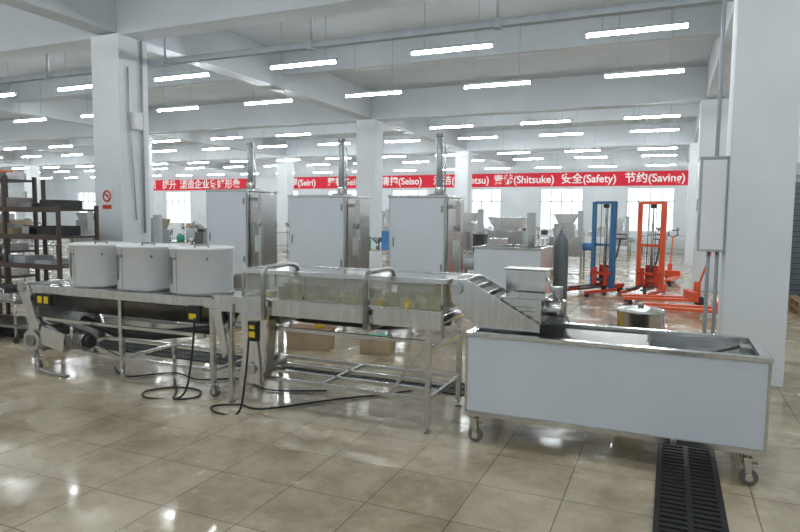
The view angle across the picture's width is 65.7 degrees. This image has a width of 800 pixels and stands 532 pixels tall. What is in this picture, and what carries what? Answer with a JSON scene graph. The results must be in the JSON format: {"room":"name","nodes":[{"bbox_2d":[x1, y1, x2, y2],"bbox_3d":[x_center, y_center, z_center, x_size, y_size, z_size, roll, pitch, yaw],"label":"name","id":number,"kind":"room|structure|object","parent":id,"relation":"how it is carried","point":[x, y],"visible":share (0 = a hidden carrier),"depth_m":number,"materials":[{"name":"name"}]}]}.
{"room":"factory floor","nodes":[
{"label":"factory floor","id":0,"kind":"room"},
{"bbox_2d":[0,168,55,224],"bbox_3d":[-32.813,-3.635,29.927,0.250,4.950,35.600,3,5,23],"label":"wall","id":1,"kind":"structure","parent":0,"point":[50,183],"depth_m":45.41,"materials":[{"name":"paint"}]},
{"bbox_2d":[0,0,721,151],"bbox_3d":[-9.236,-5.144,19.672,51.600,0.200,35.900,3,5,23],"label":"ceiling","id":2,"kind":"structure","parent":0,"point":[696,52],"depth_m":13.33,"materials":[{"name":"paint"}]},
{"bbox_2d":[0,59,16,96],"bbox_3d":[-8.191,-3.934,12.525,1.220,1.037,0.060,3,5,23],"label":"lamp","id":3,"kind":"object","parent":2,"relation":"hanging from","point":[9,93],"visible":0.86,"depth_m":12.37,"materials":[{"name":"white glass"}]},
{"bbox_2d":[13,82,47,122],"bbox_3d":[-9.419,-4.209,15.776,1.220,1.037,0.060,3,5,23],"label":"lamp","id":4,"kind":"object","parent":2,"relation":"hanging from","point":[35,118],"visible":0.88,"depth_m":15.81,"materials":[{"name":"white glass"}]},
{"bbox_2d":[0,150,93,170],"bbox_3d":[-24.573,-5.383,26.357,0.350,0.720,35.300,3,5,23],"label":"ceiling beam","id":5,"kind":"structure","parent":2,"relation":"attached to","point":[8,156],"depth_m":34.17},
{"bbox_2d":[57,52,91,90],"bbox_3d":[-5.963,-3.832,11.559,1.220,1.037,0.060,3,5,23],"label":"lamp","id":6,"kind":"object","parent":2,"relation":"hanging from","point":[86,85],"visible":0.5,"depth_m":11.65,"materials":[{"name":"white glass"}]},
{"bbox_2d":[0,139,246,172],"bbox_3d":[-16.781,-5.029,22.978,0.350,0.720,35.300,3,5,23],"label":"ceiling beam","id":7,"kind":"structure","parent":2,"relation":"attached to","point":[32,145],"depth_m":27.97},
{"bbox_2d":[151,132,180,142],"bbox_3d":[-7.566,-4.158,20.056,1.220,0.287,0.060,3,5,23],"label":"lamp","id":8,"kind":"object","parent":2,"relation":"hanging from","point":[162,140],"visible":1,"depth_m":20.05,"materials":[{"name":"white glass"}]},
{"bbox_2d":[0,84,355,168],"bbox_3d":[-8.989,-4.675,19.600,0.350,0.720,35.300,3,5,23],"label":"ceiling beam","id":9,"kind":"structure","parent":2,"relation":"attached to","point":[67,110],"depth_m":18.49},
{"bbox_2d":[156,65,199,111],"bbox_3d":[-4.964,-4.006,13.844,1.220,1.037,0.060,3,5,23],"label":"lamp","id":10,"kind":"object","parent":2,"relation":"hanging from","point":[164,108],"visible":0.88,"depth_m":13.84,"materials":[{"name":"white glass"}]},
{"bbox_2d":[153,67,210,80],"bbox_3d":[-3.739,-3.372,10.622,1.220,0.317,0.060,3,5,23],"label":"lamp","id":11,"kind":"object","parent":2,"relation":"hanging from","point":[200,73],"visible":0.87,"depth_m":10.60,"materials":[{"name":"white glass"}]},
{"bbox_2d":[0,0,438,59],"bbox_3d":[-12.268,-4.144,12.786,51.000,0.750,0.390,3,5,23],"label":"ceiling beam","id":12,"kind":"structure","parent":2,"relation":"attached to","point":[22,33],"depth_m":8.76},
{"bbox_2d":[210,135,242,139],"bbox_3d":[-5.338,-4.057,19.090,1.220,0.287,0.060,3,5,23],"label":"lamp","id":13,"kind":"object","parent":2,"relation":"hanging from","point":[240,136],"visible":1,"depth_m":19.09,"materials":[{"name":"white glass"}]},
{"bbox_2d":[0,0,515,166],"bbox_3d":[-1.197,-4.320,16.222,0.350,0.720,35.300,3,5,23],"label":"ceiling beam","id":14,"kind":"structure","parent":2,"relation":"attached to","point":[98,17],"depth_m":11.96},
{"bbox_2d":[244,86,293,104],"bbox_3d":[-2.741,-3.546,12.907,1.220,0.317,0.060,3,5,23],"label":"lamp","id":15,"kind":"object","parent":2,"relation":"hanging from","point":[291,99],"visible":1,"depth_m":12.88,"materials":[{"name":"white plastic"}]},
{"bbox_2d":[276,132,311,136],"bbox_3d":[-3.111,-3.956,18.125,1.220,0.287,0.060,3,5,23],"label":"lamp","id":16,"kind":"object","parent":2,"relation":"hanging from","point":[298,133],"visible":1,"depth_m":18.10,"materials":[{"name":"white plastic"}]},
{"bbox_2d":[269,16,337,69],"bbox_3d":[-1.508,-3.630,9.627,1.220,1.037,0.060,3,5,23],"label":"lamp","id":17,"kind":"object","parent":2,"relation":"hanging from","point":[325,60],"visible":0.93,"depth_m":9.62,"materials":[{"name":"white plastic"}]},
{"bbox_2d":[0,145,689,168],"bbox_3d":[-3.817,-5.764,32.107,51.000,0.450,0.250,3,5,23],"label":"ceiling beam","id":18,"kind":"structure","parent":2,"relation":"attached to","point":[679,146],"depth_m":27.76,"materials":[{"name":"paint"}]},
{"bbox_2d":[0,121,697,166],"bbox_3d":[-5.476,-5.326,28.326,51.000,0.750,0.390,3,5,23],"label":"ceiling beam","id":19,"kind":"structure","parent":2,"relation":"attached to","point":[605,136],"depth_m":24.36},
{"bbox_2d":[0,104,698,150],"bbox_3d":[-7.212,-5.173,24.337,51.000,0.450,0.250,3,5,23],"label":"ceiling beam","id":20,"kind":"structure","parent":2,"relation":"attached to","point":[687,110],"depth_m":19.77,"materials":[{"name":"paint"}]},
{"bbox_2d":[0,66,729,142],"bbox_3d":[-8.872,-4.735,20.556,51.000,0.750,0.390,3,5,23],"label":"ceiling beam","id":21,"kind":"structure","parent":2,"relation":"attached to","point":[582,92],"depth_m":16.02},
{"bbox_2d":[10,4,721,102],"bbox_3d":[-10.608,-4.582,16.568,51.000,0.450,0.250,3,5,23],"label":"ceiling beam","id":22,"kind":"structure","parent":2,"relation":"attached to","point":[705,21],"depth_m":11.32,"materials":[{"name":"paint"}]},
{"bbox_2d":[0,0,733,83],"bbox_3d":[-6.661,-3.746,10.787,38.900,1.095,0.120,3,5,23],"label":"pipe","id":23,"kind":"object","parent":2,"relation":"hanging from","point":[497,23],"visible":0.77,"depth_m":7.86,"materials":[{"name":"white metal"}]},
{"bbox_2d":[345,40,402,97],"bbox_3d":[-0.509,-3.804,11.912,1.220,1.037,0.060,3,5,23],"label":"lamp","id":24,"kind":"object","parent":2,"relation":"hanging from","point":[393,91],"visible":0.88,"depth_m":11.88,"materials":[{"name":"white plastic"}]},
{"bbox_2d":[384,131,420,142],"bbox_3d":[0.076,-4.036,19.352,1.220,0.317,0.060,3,5,23],"label":"lamp","id":25,"kind":"object","parent":2,"relation":"hanging from","point":[416,139],"visible":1,"depth_m":19.34,"materials":[{"name":"white plastic"}]},
{"bbox_2d":[429,123,473,128],"bbox_3d":[1.344,-3.753,16.193,1.220,0.287,0.060,3,5,23],"label":"lamp","id":26,"kind":"object","parent":2,"relation":"hanging from","point":[472,124],"visible":1,"depth_m":16.18,"materials":[{"name":"white plastic"}]},
{"bbox_2d":[410,0,493,55],"bbox_3d":[0.719,-3.529,8.661,1.220,1.037,0.060,3,5,23],"label":"lamp","id":27,"kind":"object","parent":2,"relation":"hanging from","point":[486,44],"visible":1,"depth_m":8.67,"materials":[{"name":"white plastic"}]},
{"bbox_2d":[458,135,497,139],"bbox_3d":[2.307,-4.294,18.357,1.220,1.037,0.060,3,5,23],"label":"lamp","id":28,"kind":"object","parent":2,"relation":"hanging from","point":[486,136],"visible":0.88,"depth_m":18.37,"materials":[{"name":"white plastic"}]},
{"bbox_2d":[463,25,531,88],"bbox_3d":[1.718,-3.703,10.947,1.220,1.037,0.060,3,5,23],"label":"lamp","id":29,"kind":"object","parent":2,"relation":"hanging from","point":[520,81],"visible":0.88,"depth_m":10.95,"materials":[{"name":"white plastic"}]},
{"bbox_2d":[497,126,529,153],"bbox_3d":[4.145,-4.614,22.561,1.220,1.037,0.060,3,5,23],"label":"lamp","id":30,"kind":"object","parent":2,"relation":"hanging from","point":[524,151],"visible":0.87,"depth_m":22.58,"materials":[{"name":"white plastic"}]},
{"bbox_2d":[520,112,570,124],"bbox_3d":[3.572,-3.652,15.227,1.220,0.287,0.060,3,5,23],"label":"lamp","id":31,"kind":"object","parent":2,"relation":"hanging from","point":[569,119],"visible":1,"depth_m":15.21,"materials":[{"name":"white plastic"}]},
{"bbox_2d":[539,111,583,135],"bbox_3d":[4.535,-4.193,17.391,1.220,1.037,0.060,3,5,23],"label":"lamp","id":32,"kind":"object","parent":2,"relation":"hanging from","point":[578,132],"visible":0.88,"depth_m":17.39,"materials":[{"name":"white plastic"}]},
{"bbox_2d":[564,122,600,151],"bbox_3d":[6.372,-4.513,21.596,1.220,1.037,0.060,3,5,23],"label":"lamp","id":33,"kind":"object","parent":2,"relation":"hanging from","point":[594,149],"visible":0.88,"depth_m":21.65,"materials":[{"name":"white plastic"}]},
{"bbox_2d":[585,0,689,37],"bbox_3d":[2.947,-3.428,7.696,1.220,1.037,0.060,3,5,23],"label":"lamp","id":34,"kind":"object","parent":2,"relation":"hanging from","point":[685,23],"visible":1,"depth_m":7.71,"materials":[{"name":"white plastic"}]},
{"bbox_2d":[604,8,685,77],"bbox_3d":[3.946,-3.601,9.981,1.220,1.037,0.060,3,5,23],"label":"lamp","id":35,"kind":"object","parent":2,"relation":"hanging from","point":[673,69],"visible":0.88,"depth_m":9.99,"materials":[{"name":"white plastic"}]},
{"bbox_2d":[624,104,680,118],"bbox_3d":[5.800,-3.551,14.261,1.220,0.287,0.060,3,5,23],"label":"lamp","id":36,"kind":"object","parent":2,"relation":"hanging from","point":[633,116],"visible":1,"depth_m":14.24,"materials":[{"name":"white plastic"}]},
{"bbox_2d":[630,111,679,131],"bbox_3d":[6.762,-4.091,16.425,1.220,1.037,0.060,3,5,23],"label":"lamp","id":37,"kind":"object","parent":2,"relation":"hanging from","point":[671,128],"visible":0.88,"depth_m":16.44,"materials":[{"name":"white plastic"}]},
{"bbox_2d":[638,131,677,149],"bbox_3d":[8.600,-4.411,20.630,1.220,1.037,0.060,3,5,23],"label":"lamp","id":38,"kind":"object","parent":2,"relation":"hanging from","point":[663,147],"visible":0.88,"depth_m":20.62,"materials":[{"name":"white plastic"}]},
{"bbox_2d":[641,152,676,156],"bbox_3d":[9.599,-4.585,22.915,1.220,1.037,0.060,3,5,23],"label":"lamp","id":39,"kind":"object","parent":2,"relation":"hanging from","point":[647,154],"visible":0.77,"depth_m":22.93,"materials":[{"name":"white plastic"}]},
{"bbox_2d":[687,1,733,162],"bbox_3d":[6.594,-3.966,12.843,0.350,0.720,35.300,3,5,23],"label":"ceiling beam","id":40,"kind":"structure","parent":2,"relation":"attached to","point":[713,65],"depth_m":11.22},
{"bbox_2d":[55,148,688,252],"bbox_3d":[-2.162,-3.814,36.127,51.600,4.950,0.250,3,5,23],"label":"wall","id":41,"kind":"structure","parent":0,"point":[515,201],"depth_m":32.51,"materials":[{"name":"paint"}]},
{"bbox_2d":[78,192,94,219],"bbox_3d":[-22.569,-4.291,44.993,2.160,2.150,0.060,3,5,23],"label":"window","id":42,"kind":"structure","parent":41,"relation":"in","point":[88,201],"depth_m":44.98,"materials":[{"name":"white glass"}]},
{"bbox_2d":[166,191,189,223],"bbox_3d":[-14.869,-3.941,41.654,2.160,2.150,0.060,3,5,23],"label":"window","id":43,"kind":"structure","parent":41,"relation":"in","point":[172,201],"depth_m":41.69,"materials":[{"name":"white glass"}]},
{"bbox_2d":[153,179,247,190],"bbox_3d":[-14.816,-5.399,41.372,11.500,0.703,0.032,3,5,23],"label":"banner","id":44,"kind":"object","parent":41,"relation":"attached to","point":[198,184],"visible":0.61,"depth_m":40.65,"materials":[{"name":"fabric"}]},
{"bbox_2d":[471,189,500,226],"bbox_3d":[4.381,-3.066,33.308,2.160,2.150,0.060,3,5,23],"label":"window","id":45,"kind":"structure","parent":41,"relation":"in","point":[472,201],"depth_m":33.11,"materials":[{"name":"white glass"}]},
{"bbox_2d":[294,170,688,188],"bbox_3d":[3.325,-4.603,33.504,22.920,0.700,0.032,3,5,23],"label":"banner","id":46,"kind":"object","parent":41,"relation":"attached to","point":[674,177],"visible":0.84,"depth_m":32.02,"materials":[{"name":"fabric"}]},
{"bbox_2d":[539,188,583,229],"bbox_3d":[8.231,-2.892,31.639,2.160,2.150,0.060,3,5,23],"label":"window","id":47,"kind":"structure","parent":41,"relation":"in","point":[550,201],"depth_m":31.68,"materials":[{"name":"white glass"}]},
{"bbox_2d":[626,187,674,232],"bbox_3d":[12.081,-2.716,29.969,2.160,2.150,0.060,3,5,23],"label":"window","id":48,"kind":"structure","parent":41,"relation":"in","point":[638,188],"depth_m":29.93,"materials":[{"name":"white glass"}]},
{"bbox_2d":[0,237,799,531],"bbox_3d":[-9.290,-0.011,20.086,51.600,0.200,35.900,3,5,23],"label":"floor","id":49,"kind":"structure","parent":0,"point":[84,451],"depth_m":4.15,"materials":[{"name":"tile"}]},
{"bbox_2d":[0,284,27,343],"bbox_3d":[-5.040,0.572,7.935,1.020,0.680,0.600,2,5,18],"label":"trolley","id":50,"kind":"object","parent":49,"relation":"on","point":[9,293],"visible":0.62,"depth_m":7.67,"materials":[{"name":"metal"}]},
{"bbox_2d":[0,170,39,281],"bbox_3d":[-8.605,-0.763,12.783,2.460,2.487,0.660,3,5,23],"label":"shelf rack","id":51,"kind":"object","parent":49,"relation":"on","point":[10,177],"visible":0.59,"depth_m":12.39,"materials":[{"name":"metal"}]},
{"bbox_2d":[0,238,57,282],"bbox_3d":[-9.407,-0.312,14.754,2.600,1.255,0.900,3,5,23],"label":"worktable","id":52,"kind":"object","parent":49,"relation":"on","point":[31,242],"visible":0.22,"depth_m":14.41,"materials":[{"name":"metal"}]},
{"bbox_2d":[24,165,40,240],"bbox_3d":[-20.833,-3.556,35.172,0.550,4.200,0.550,3,5,23],"label":"concrete column","id":53,"kind":"structure","parent":49,"relation":"on","point":[32,171],"depth_m":34.90,"materials":[{"name":"paint"}]},
{"bbox_2d":[24,218,69,248],"bbox_3d":[-16.990,-1.536,28.586,4.000,1.313,0.900,3,5,23],"label":"worktable","id":54,"kind":"object","parent":49,"relation":"on","point":[30,222],"visible":0.1,"depth_m":28.18,"materials":[{"name":"silver metal"}]},
{"bbox_2d":[0,177,98,314],"bbox_3d":[-5.405,-0.217,8.960,2.194,2.080,0.652,3,5,23],"label":"shelf rack","id":55,"kind":"object","parent":49,"relation":"on","point":[4,209],"visible":0.6,"depth_m":8.59,"materials":[{"name":"metal"}]},
{"bbox_2d":[0,197,82,287],"bbox_3d":[-5.435,-0.274,8.973,1.880,1.428,0.440,3,5,23],"label":"packaged goods","id":56,"kind":"object","parent":55,"relation":"on","point":[13,228],"visible":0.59,"depth_m":8.68,"materials":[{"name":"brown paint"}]},
{"bbox_2d":[30,225,69,254],"bbox_3d":[-14.005,-1.030,22.944,4.000,1.272,0.900,3,5,23],"label":"worktable","id":57,"kind":"object","parent":49,"relation":"on","point":[49,249],"visible":0.15,"depth_m":22.27,"materials":[{"name":"metal"}]},
{"bbox_2d":[70,211,94,242],"bbox_3d":[-10.114,-0.982,20.318,1.158,1.680,0.650,3,5,23],"label":"machine","id":58,"kind":"object","parent":49,"relation":"on","point":[86,220],"visible":0.26,"depth_m":20.07,"materials":[{"name":"silver metal"}]},
{"bbox_2d":[91,33,150,318],"bbox_3d":[-4.250,-1.312,9.497,0.550,4.200,0.550,3,5,23],"label":"concrete column","id":59,"kind":"structure","parent":49,"relation":"on","point":[111,54],"depth_m":9.23,"materials":[{"name":"paint"}]},
{"bbox_2d":[101,189,112,209],"bbox_3d":[-4.380,-0.994,9.268,0.220,0.320,0.007,3,5,23],"label":"no smoking sign","id":60,"kind":"object","parent":59,"relation":"attached to","point":[107,198],"visible":1,"depth_m":9.26,"materials":[{"name":"red paint"}]},
{"bbox_2d":[127,41,145,232],"bbox_3d":[-3.942,-1.937,9.320,0.098,2.880,0.278,3,5,23],"label":"conduit pipe","id":61,"kind":"object","parent":59,"relation":"attached to","point":[137,119],"visible":1,"depth_m":9.34,"materials":[{"name":"grey metal"}]},
{"bbox_2d":[17,278,260,396],"bbox_3d":[-2.601,0.639,6.134,2.523,0.885,0.914,3,5,23],"label":"conveyor","id":62,"kind":"object","parent":49,"relation":"on","point":[62,317],"visible":0.86,"depth_m":5.99,"materials":[{"name":"metal"}]},
{"bbox_2d":[68,240,129,287],"bbox_3d":[-3.054,-0.035,6.338,0.590,0.455,0.598,3,5,23],"label":"drum","id":63,"kind":"object","parent":62,"relation":"on","point":[91,264],"visible":0.81,"depth_m":6.09,"materials":[{"name":"silver metal"}]},
{"bbox_2d":[115,242,178,291],"bbox_3d":[-2.467,-0.008,6.084,0.590,0.455,0.598,3,5,23],"label":"drum","id":64,"kind":"object","parent":62,"relation":"on","point":[143,266],"visible":0.88,"depth_m":5.84,"materials":[{"name":"silver metal"}]},
{"bbox_2d":[168,244,233,295],"bbox_3d":[-1.862,0.019,5.822,0.590,0.455,0.598,3,5,23],"label":"drum","id":65,"kind":"object","parent":62,"relation":"on","point":[196,269],"visible":1,"depth_m":5.59,"materials":[{"name":"silver metal"}]},
{"bbox_2d":[149,135,152,217],"bbox_3d":[-8.646,-2.257,20.646,0.550,4.200,0.550,3,5,23],"label":"concrete column","id":66,"kind":"structure","parent":49,"relation":"on","point":[150,138],"depth_m":20.67,"materials":[{"name":"paint"}]},
{"bbox_2d":[150,215,179,244],"bbox_3d":[-4.819,-0.242,12.480,0.980,1.575,0.650,3,5,23],"label":"machine","id":67,"kind":"object","parent":49,"relation":"on","point":[159,225],"visible":0.16,"depth_m":12.13,"materials":[{"name":"silver metal"}]},
{"bbox_2d":[141,318,201,399],"bbox_3d":[-2.000,0.794,5.555,0.595,0.718,0.565,3,5,23],"label":"power cable","id":68,"kind":"object","parent":49,"relation":"on","point":[194,319],"visible":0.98,"depth_m":5.40,"materials":[{"name":"rubber"}]},
{"bbox_2d":[169,226,196,243],"bbox_3d":[-6.195,-0.508,17.109,2.600,1.332,0.800,3,5,23],"label":"machine","id":69,"kind":"object","parent":49,"relation":"on","point":[190,232],"visible":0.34,"depth_m":16.77,"materials":[{"name":"metal"}]},
{"bbox_2d":[172,221,198,244],"bbox_3d":[-9.492,-1.644,30.771,4.000,1.333,0.900,3,5,23],"label":"worktable","id":70,"kind":"object","parent":49,"relation":"on","point":[194,223],"visible":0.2,"depth_m":31.17,"materials":[{"name":"metal"}]},
{"bbox_2d":[114,367,326,391],"bbox_3d":[-1.824,1.094,5.954,2.413,0.016,0.274,2,5,16],"label":"power cable","id":71,"kind":"object","parent":49,"relation":"on","point":[114,367],"visible":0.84,"depth_m":5.96,"materials":[{"name":"rubber"}]},
{"bbox_2d":[186,229,272,283],"bbox_3d":[-4.176,-0.270,14.495,2.400,1.321,0.800,3,5,23],"label":"worktable","id":72,"kind":"object","parent":49,"relation":"on","point":[200,235],"visible":0.22,"depth_m":14.55,"materials":[{"name":"metal"}]},
{"bbox_2d":[0,327,464,395],"bbox_3d":[-1.567,1.044,6.684,8.900,0.012,0.382,3,5,23],"label":"floor drain grate","id":73,"kind":"object","parent":49,"relation":"on","point":[202,356],"visible":0.27,"depth_m":6.94,"materials":[{"name":"black metal"}]},
{"bbox_2d":[205,142,277,289],"bbox_3d":[-2.374,-0.541,9.569,0.945,2.690,0.797,3,5,23],"label":"tall cabinet","id":74,"kind":"object","parent":49,"relation":"on","point":[244,221],"visible":0.62,"depth_m":9.27,"materials":[{"name":"silver metal"}]},
{"bbox_2d":[277,157,293,249],"bbox_3d":[-5.250,-2.848,28.415,0.550,4.200,0.550,3,5,23],"label":"concrete column","id":75,"kind":"structure","parent":49,"relation":"on","point":[285,169],"depth_m":28.17,"materials":[{"name":"paint"}]},
{"bbox_2d":[284,323,336,350],"bbox_3d":[-1.079,0.806,7.534,0.540,0.360,0.440,1,5,6],"label":"crate","id":76,"kind":"object","parent":49,"relation":"on","point":[295,340],"visible":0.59,"depth_m":7.35,"materials":[{"name":"brown cardboard"}]},
{"bbox_2d":[210,337,412,414],"bbox_3d":[-0.690,0.871,5.265,1.774,0.639,0.280,-1,5,-17],"label":"power cable","id":77,"kind":"object","parent":49,"relation":"on","point":[248,340],"visible":0.94,"depth_m":5.13,"materials":[{"name":"rubber"}]},
{"bbox_2d":[287,138,370,330],"bbox_3d":[-0.954,-0.476,8.954,1.105,2.690,0.797,3,5,23],"label":"tall cabinet","id":78,"kind":"object","parent":49,"relation":"on","point":[332,230],"visible":0.7,"depth_m":8.65,"materials":[{"name":"silver metal"}]},
{"bbox_2d":[211,262,469,433],"bbox_3d":[-0.478,0.577,5.199,2.040,1.204,0.938,3,5,23],"label":"conveyor","id":79,"kind":"object","parent":49,"relation":"on","point":[369,309],"visible":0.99,"depth_m":5.02,"materials":[{"name":"silver metal"}]},
{"bbox_2d":[356,119,382,268],"bbox_3d":[-0.854,-1.903,17.267,0.550,4.200,0.550,3,5,23],"label":"concrete column","id":80,"kind":"structure","parent":49,"relation":"on","point":[369,133],"depth_m":16.99,"materials":[{"name":"paint"}]},
{"bbox_2d":[360,333,394,355],"bbox_3d":[-0.261,0.914,7.294,0.360,0.200,0.300,2,5,12],"label":"crate","id":81,"kind":"object","parent":49,"relation":"on","point":[367,346],"visible":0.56,"depth_m":7.16,"materials":[{"name":"brown cardboard"}]},
{"bbox_2d":[369,228,394,288],"bbox_3d":[-0.946,-0.229,14.399,2.200,1.322,0.800,3,5,23],"label":"worktable","id":82,"kind":"object","parent":49,"relation":"on","point":[384,239],"visible":0.26,"depth_m":13.96,"materials":[{"name":"metal"}]},
{"bbox_2d":[382,209,388,230],"bbox_3d":[-0.780,-1.644,28.441,1.231,1.890,0.650,3,5,23],"label":"machine","id":83,"kind":"object","parent":49,"relation":"on","point":[385,214],"visible":0.23,"depth_m":28.04,"materials":[{"name":"silver metal"}]},
{"bbox_2d":[388,133,465,340],"bbox_3d":[0.431,-0.413,8.353,0.985,2.690,0.797,3,5,23],"label":"tall cabinet","id":84,"kind":"object","parent":49,"relation":"on","point":[426,232],"visible":0.66,"depth_m":8.05,"materials":[{"name":"silver metal"}]},
{"bbox_2d":[455,151,471,212],"bbox_3d":[2.542,-2.494,25.037,0.550,4.200,0.550,3,5,23],"label":"concrete column","id":85,"kind":"structure","parent":49,"relation":"on","point":[463,163],"depth_m":24.71,"materials":[{"name":"paint"}]},
{"bbox_2d":[463,250,473,272],"bbox_3d":[0.794,-0.092,11.351,1.187,1.575,0.650,3,5,23],"label":"machine","id":86,"kind":"object","parent":49,"relation":"on","point":[468,264],"visible":0.11,"depth_m":11.10,"materials":[{"name":"silver metal"}]},
{"bbox_2d":[464,209,483,258],"bbox_3d":[1.752,-0.504,15.278,1.194,1.785,0.650,3,5,23],"label":"machine","id":87,"kind":"object","parent":49,"relation":"on","point":[470,219],"visible":0.12,"depth_m":15.01,"materials":[{"name":"silver metal"}]},
{"bbox_2d":[463,229,487,253],"bbox_3d":[1.884,-0.123,13.389,2.200,1.333,0.800,3,5,23],"label":"worktable","id":88,"kind":"object","parent":49,"relation":"on","point":[480,238],"visible":0.09,"depth_m":13.38,"materials":[{"name":"metal"}]},
{"bbox_2d":[488,213,535,244],"bbox_3d":[2.066,-0.104,11.013,1.203,1.680,0.650,3,5,23],"label":"machine","id":89,"kind":"object","parent":49,"relation":"on","point":[511,228],"visible":0.17,"depth_m":10.82,"materials":[{"name":"silver metal"}]},
{"bbox_2d":[472,234,553,326],"bbox_3d":[1.482,0.273,8.125,0.880,1.380,0.840,3,5,23],"label":"tank","id":90,"kind":"object","parent":49,"relation":"on","point":[490,259],"visible":0.47,"depth_m":7.79,"materials":[{"name":"silver metal"}]},
{"bbox_2d":[553,226,568,299],"bbox_3d":[2.852,0.020,11.008,0.260,1.450,0.260,3,5,23],"label":"gas cylinder","id":91,"kind":"object","parent":49,"relation":"on","point":[561,243],"visible":0.81,"depth_m":10.90,"materials":[{"name":"paint"}]},
{"bbox_2d":[548,211,590,279],"bbox_3d":[4.516,-0.562,16.363,1.106,1.785,0.650,3,5,23],"label":"machine","id":92,"kind":"object","parent":49,"relation":"on","point":[577,245],"visible":0.81,"depth_m":16.14,"materials":[{"name":"silver metal"}]},
{"bbox_2d":[536,227,631,256],"bbox_3d":[7.947,-1.121,27.018,4.000,1.258,0.900,3,5,23],"label":"worktable","id":93,"kind":"object","parent":49,"relation":"on","point":[543,231],"visible":0.33,"depth_m":26.61,"materials":[{"name":"metal"}]},
{"bbox_2d":[567,201,626,296],"bbox_3d":[4.228,-0.396,13.179,1.584,1.960,0.620,-3,6,-36],"label":"pallet stacker","id":94,"kind":"object","parent":49,"relation":"on","point":[606,272],"visible":0.94,"depth_m":13.21,"materials":[{"name":"blue paint"}]},
{"bbox_2d":[464,322,773,485],"bbox_3d":[1.451,0.870,4.331,1.874,0.800,0.767,3,5,23],"label":"water tank","id":95,"kind":"object","parent":49,"relation":"on","point":[712,391],"visible":0.98,"depth_m":4.00,"materials":[{"name":"white metal"}]},
{"bbox_2d":[450,266,570,333],"bbox_3d":[0.846,0.232,4.620,0.798,0.412,0.630,3,5,23],"label":"conveyor","id":96,"kind":"object","parent":95,"relation":"on","point":[525,304],"visible":1,"depth_m":4.45,"materials":[{"name":"silver metal"}]},
{"bbox_2d":[607,216,635,260],"bbox_3d":[8.473,-1.058,23.675,0.990,1.680,0.650,3,5,23],"label":"machine","id":97,"kind":"object","parent":49,"relation":"on","point":[620,221],"visible":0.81,"depth_m":23.45,"materials":[{"name":"silver metal"}]},
{"bbox_2d":[610,302,665,329],"bbox_3d":[2.203,0.751,5.713,0.428,0.830,0.428,-2,5,-27],"label":"pot","id":98,"kind":"object","parent":49,"relation":"on","point":[639,315],"visible":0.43,"depth_m":5.54,"materials":[{"name":"silver metal"}]},
{"bbox_2d":[619,201,667,295],"bbox_3d":[5.238,-0.375,13.050,0.620,1.960,1.584,4,6,38],"label":"pallet stacker","id":99,"kind":"object","parent":49,"relation":"on","point":[654,274],"visible":0.95,"depth_m":13.15,"materials":[{"name":"orange paint"}]},
{"bbox_2d":[641,227,685,253],"bbox_3d":[12.509,-1.125,27.978,3.000,1.206,0.900,3,5,23],"label":"worktable","id":100,"kind":"object","parent":49,"relation":"on","point":[657,228],"visible":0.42,"depth_m":28.09,"materials":[{"name":"silver metal"}]},
{"bbox_2d":[621,252,711,304],"bbox_3d":[4.993,0.070,11.526,1.583,1.312,0.560,2,5,11],"label":"truck","id":101,"kind":"object","parent":49,"relation":"on","point":[689,295],"visible":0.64,"depth_m":11.40,"materials":[{"name":"orange paint"}]},
{"bbox_2d":[664,230,680,284],"bbox_3d":[6.703,-0.240,15.591,0.560,1.312,1.583,4,6,33],"label":"truck","id":102,"kind":"object","parent":49,"relation":"on","point":[673,275],"visible":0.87,"depth_m":15.90,"materials":[{"name":"orange paint"}]},
{"bbox_2d":[642,298,718,313],"bbox_3d":[4.858,0.172,10.238,1.583,1.312,0.560,2,5,21],"label":"truck","id":103,"kind":"object","parent":49,"relation":"on","point":[666,306],"visible":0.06,"depth_m":10.27,"materials":[{"name":"orange paint"}]},
{"bbox_2d":[652,442,728,531],"bbox_3d":[1.069,1.432,2.213,0.360,0.012,5.700,3,5,23],"label":"floor drain grate","id":104,"kind":"object","parent":49,"relation":"on","point":[688,497],"visible":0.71,"depth_m":3.63,"materials":[{"name":"black metal"}]},
{"bbox_2d":[684,143,697,264],"bbox_3d":[10.334,-2.140,21.659,0.550,4.200,0.550,3,5,23],"label":"concrete column","id":105,"kind":"structure","parent":49,"relation":"on","point":[693,153],"depth_m":21.47,"materials":[{"name":"paint"}]},
{"bbox_2d":[691,99,728,291],"bbox_3d":[6.938,-1.549,13.889,0.550,4.200,0.550,3,5,23],"label":"concrete column","id":106,"kind":"structure","parent":49,"relation":"on","point":[708,108],"depth_m":13.59,"materials":[{"name":"paint"}]},
{"bbox_2d":[717,0,799,387],"bbox_3d":[3.542,-0.958,6.119,0.550,4.200,0.550,3,5,23],"label":"concrete column","id":107,"kind":"structure","parent":49,"relation":"on","point":[764,95],"depth_m":5.88,"materials":[{"name":"paint"}]},
{"bbox_2d":[694,0,729,333],"bbox_3d":[3.174,-1.096,6.286,0.266,3.940,0.480,3,5,23],"label":"electrical box","id":108,"kind":"object","parent":107,"relation":"attached to","point":[713,171],"visible":0.89,"depth_m":6.14,"materials":[{"name":"grey metal"}]},
{"bbox_2d":[788,295,799,317],"bbox_3d":[7.322,0.709,10.419,1.200,0.265,1.000,3,5,23],"label":"wooden pallets","id":109,"kind":"object","parent":49,"relation":"on","point":[795,306],"visible":1,"depth_m":10.63,"materials":[{"name":"brown wood"}]},
{"bbox_2d":[796,117,799,181],"bbox_3d":[10.373,-1.226,10.334,7.300,4.200,0.150,3,5,23],"label":"wall partition","id":110,"kind":"structure","parent":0,"point":[798,150],"depth_m":11.49,"materials":[{"name":"paint"}]},
{"bbox_2d":[788,162,799,304],"bbox_3d":[8.580,-0.518,10.966,3.250,2.650,0.215,3,5,23],"label":"door","id":111,"kind":"structure","parent":110,"relation":"in","point":[794,282],"depth_m":11.58,"materials":[{"name":"paint"}]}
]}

